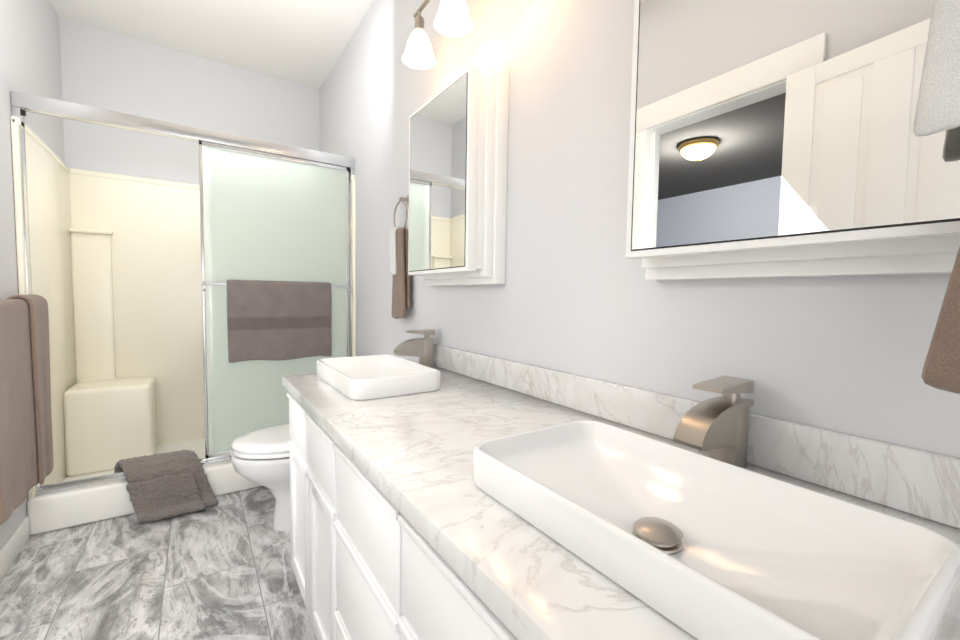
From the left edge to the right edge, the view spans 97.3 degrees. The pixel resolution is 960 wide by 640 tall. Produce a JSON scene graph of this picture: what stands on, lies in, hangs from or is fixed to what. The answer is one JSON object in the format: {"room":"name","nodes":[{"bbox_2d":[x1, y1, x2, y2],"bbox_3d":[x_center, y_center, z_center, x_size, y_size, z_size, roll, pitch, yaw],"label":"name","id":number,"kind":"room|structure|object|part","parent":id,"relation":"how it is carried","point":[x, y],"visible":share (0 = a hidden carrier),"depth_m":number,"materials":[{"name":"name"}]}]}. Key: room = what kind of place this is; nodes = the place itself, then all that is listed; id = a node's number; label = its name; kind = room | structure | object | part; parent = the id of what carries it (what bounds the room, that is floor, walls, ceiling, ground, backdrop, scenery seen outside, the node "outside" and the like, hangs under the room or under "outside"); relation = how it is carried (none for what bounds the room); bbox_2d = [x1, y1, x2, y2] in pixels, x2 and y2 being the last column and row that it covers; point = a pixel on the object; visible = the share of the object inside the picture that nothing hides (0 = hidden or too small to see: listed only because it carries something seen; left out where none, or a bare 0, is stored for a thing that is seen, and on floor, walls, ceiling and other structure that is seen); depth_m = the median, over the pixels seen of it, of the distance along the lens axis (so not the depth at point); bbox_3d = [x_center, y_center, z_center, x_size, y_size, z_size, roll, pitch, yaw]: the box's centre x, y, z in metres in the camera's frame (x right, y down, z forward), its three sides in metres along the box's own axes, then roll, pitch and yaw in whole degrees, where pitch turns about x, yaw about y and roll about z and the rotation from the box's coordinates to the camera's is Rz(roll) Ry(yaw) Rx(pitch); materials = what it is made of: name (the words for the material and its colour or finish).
{"room":"bathroom","nodes":[
{"label":"bathroom","id":0,"kind":"room"},
{"bbox_2d":[0,0,64,549],"bbox_3d":[-1.477,-0.336,0.917,0.100,2.780,4.330,-1,4,-34],"label":"wall","id":1,"kind":"structure","parent":0,"point":[30,58],"depth_m":1.95,"materials":[{"name":"white paint"}]},
{"bbox_2d":[0,516,29,580],"bbox_3d":[-1.746,0.972,1.463,0.012,0.100,1.107,-1,4,-34],"label":"baseboard","id":2,"kind":"structure","parent":1,"relation":"attached to","point":[11,549],"depth_m":1.74,"materials":[{"name":"white wood"}]},
{"bbox_2d":[0,294,53,524],"bbox_3d":[-1.789,0.297,1.604,0.123,0.785,0.703,-1,4,-34],"label":"towel","id":3,"kind":"object","parent":1,"relation":"attached to","point":[26,454],"visible":1,"depth_m":1.63,"materials":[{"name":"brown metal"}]},
{"bbox_2d":[0,486,316,639],"bbox_3d":[-0.826,1.087,1.451,1.722,0.100,4.330,-1,4,-34],"label":"floor","id":4,"kind":"structure","parent":0,"point":[222,569],"depth_m":1.65,"materials":[{"name":"stone"}]},
{"bbox_2d":[114,449,217,522],"bbox_3d":[-1.667,0.846,2.205,0.500,0.264,0.408,-1,4,-34],"label":"bath mat","id":5,"kind":"object","parent":4,"relation":"on","point":[166,485],"visible":0.96,"depth_m":2.15,"materials":[{"name":"grey fabric"}]},
{"bbox_2d":[10,91,355,534],"bbox_3d":[-1.682,-0.047,2.686,1.520,1.998,1.002,-1,4,-34],"label":"shower","id":6,"kind":"object","parent":4,"relation":"on","point":[209,311],"visible":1,"depth_m":2.51,"materials":[{"name":"white plastic"}]},
{"bbox_3d":[-1.181,-0.100,2.520,0.771,1.701,0.005,-1,4,-34],"label":"pane","id":7,"kind":"part","parent":6,"relation":"part of","materials":[{"name":"clear glass"}]},
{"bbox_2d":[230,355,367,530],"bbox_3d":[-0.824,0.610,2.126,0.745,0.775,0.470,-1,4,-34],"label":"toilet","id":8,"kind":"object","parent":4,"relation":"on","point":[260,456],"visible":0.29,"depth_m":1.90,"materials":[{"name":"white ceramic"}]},
{"bbox_3d":[-0.903,0.574,2.071,0.549,0.061,0.386,-1,4,-34],"label":"seat","id":9,"kind":"part","parent":8,"relation":"part of","materials":[{"name":"white ceramic"}]},
{"bbox_2d":[287,396,505,639],"bbox_3d":[0.122,0.689,0.856,0.594,0.790,2.128,-1,4,-34],"label":"bathroom vanity","id":10,"kind":"object","parent":4,"relation":"on","point":[403,526],"depth_m":0.90,"materials":[{"name":"white wood"}]},
{"bbox_2d":[282,364,959,639],"bbox_3d":[0.120,0.276,0.835,0.606,0.037,2.140,-1,4,-34],"label":"countertop","id":11,"kind":"structure","parent":10,"relation":"on","point":[415,451],"depth_m":0.63,"materials":[{"name":"white stone"}]},
{"bbox_2d":[316,355,440,399],"bbox_3d":[-0.363,0.200,1.456,0.294,0.092,0.464,-1,4,-34],"label":"sink","id":12,"kind":"object","parent":11,"relation":"in","point":[369,377],"visible":1,"depth_m":1.35,"materials":[{"name":"white ceramic"}]},
{"bbox_2d":[393,329,435,367],"bbox_3d":[-0.268,0.120,1.744,0.172,0.159,0.050,-1,4,-34],"label":"faucet","id":13,"kind":"object","parent":11,"relation":"on","point":[421,349],"visible":0.96,"depth_m":1.74,"materials":[{"name":"silver metal"}]},
{"bbox_2d":[673,375,753,467],"bbox_3d":[0.410,0.187,0.737,0.172,0.159,0.050,-1,4,-34],"label":"faucet","id":14,"kind":"object","parent":11,"relation":"on","point":[717,427],"visible":0.92,"depth_m":0.72,"materials":[{"name":"silver metal"}]},
{"bbox_2d":[473,420,959,639],"bbox_3d":[0.238,0.260,0.564,0.294,0.092,0.512,-1,4,-34],"label":"sink","id":15,"kind":"object","parent":11,"relation":"in","point":[697,546],"visible":1,"depth_m":0.50,"materials":[{"name":"white ceramic"}]},
{"bbox_2d":[59,19,319,184],"bbox_3d":[-1.983,-0.468,3.121,1.522,2.780,0.100,-1,4,-34],"label":"wall","id":16,"kind":"structure","parent":0,"point":[102,69],"depth_m":2.87,"materials":[{"name":"white paint"}]},
{"bbox_2d":[50,0,373,88],"bbox_3d":[-0.782,-1.788,1.288,1.722,0.100,4.330,-1,4,-34],"label":"ceiling","id":17,"kind":"structure","parent":0,"point":[303,42],"depth_m":2.64,"materials":[{"name":"white paint"}]},
{"bbox_2d":[319,0,959,457],"bbox_3d":[-0.131,-0.366,1.821,0.100,2.780,4.330,-1,4,-34],"label":"wall","id":18,"kind":"structure","parent":0,"point":[577,292],"depth_m":1.12,"materials":[{"name":"white paint"}]},
{"bbox_2d":[389,195,409,318],"bbox_3d":[-0.377,-0.302,2.028,0.078,0.596,0.169,-1,4,-34],"label":"towel ring","id":19,"kind":"object","parent":18,"relation":"attached to","point":[398,251],"visible":1,"depth_m":2.00,"materials":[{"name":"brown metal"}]},
{"bbox_2d":[389,226,402,274],"bbox_3d":[-0.400,-0.333,2.053,0.071,0.237,0.086,-1,4,-34],"label":"towel","id":20,"kind":"object","parent":19,"relation":"hanging from","point":[394,232],"depth_m":2.01,"materials":[{"name":"white fabric"}]},
{"bbox_2d":[402,0,435,69],"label":"sconce","id":21,"kind":"object","parent":18,"relation":"attached to","point":[418,54],"depth_m":1.60,"materials":[{"name":"white glass"}]},
{"bbox_3d":[-0.232,-1.050,1.617,0.132,0.110,0.132,-1,4,-34],"label":"lamp shade","id":22,"kind":"part","parent":21,"relation":"part of","materials":[{"name":"white glass"}]},
{"bbox_2d":[434,0,472,36],"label":"sconce","id":23,"kind":"object","parent":18,"relation":"attached to","point":[452,18],"depth_m":1.43,"materials":[{"name":"white glass"}]},
{"bbox_3d":[-0.087,-1.035,1.402,0.132,0.110,0.132,-1,4,-34],"label":"lamp shade","id":24,"kind":"part","parent":23,"relation":"part of","materials":[{"name":"white glass"}]},
{"bbox_2d":[408,60,508,285],"bbox_3d":[-0.105,-0.489,1.562,0.141,0.715,0.495,-1,4,-34],"label":"mirror","id":25,"kind":"object","parent":18,"relation":"attached to","point":[458,144],"visible":1,"depth_m":1.39,"materials":[{"name":"white"}]},
{"bbox_3d":[-0.164,-0.488,1.523,0.001,0.603,0.423,-1,4,-34],"label":"glass","id":26,"kind":"part","parent":25,"relation":"part of","materials":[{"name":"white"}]},
{"bbox_2d":[433,344,959,527],"bbox_3d":[0.364,0.205,0.994,0.021,0.092,2.140,-1,4,-34],"label":"backsplash","id":27,"kind":"structure","parent":18,"relation":"attached to","point":[918,482],"depth_m":0.72,"materials":[{"name":"white stone"}]},
{"bbox_2d":[626,0,959,280],"bbox_3d":[0.489,-0.487,0.676,0.141,0.830,0.515,-1,4,-34],"label":"mirror","id":28,"kind":"object","parent":18,"relation":"attached to","point":[774,139],"visible":1,"depth_m":0.63,"materials":[{"name":"white"}]},
{"bbox_2d":[913,0,959,393],"bbox_3d":[0.608,-0.270,0.435,0.221,0.701,0.186,-1,4,-34],"label":"towel ring","id":29,"kind":"object","parent":18,"relation":"attached to","point":[938,107],"visible":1,"depth_m":0.44,"materials":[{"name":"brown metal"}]},
{"bbox_2d":[913,0,959,136],"bbox_3d":[0.527,-0.329,0.416,0.069,0.282,0.126,-1,4,-34],"label":"towel","id":30,"kind":"object","parent":29,"relation":"hanging from","point":[938,103],"depth_m":0.44,"materials":[{"name":"white fabric"}]}
]}

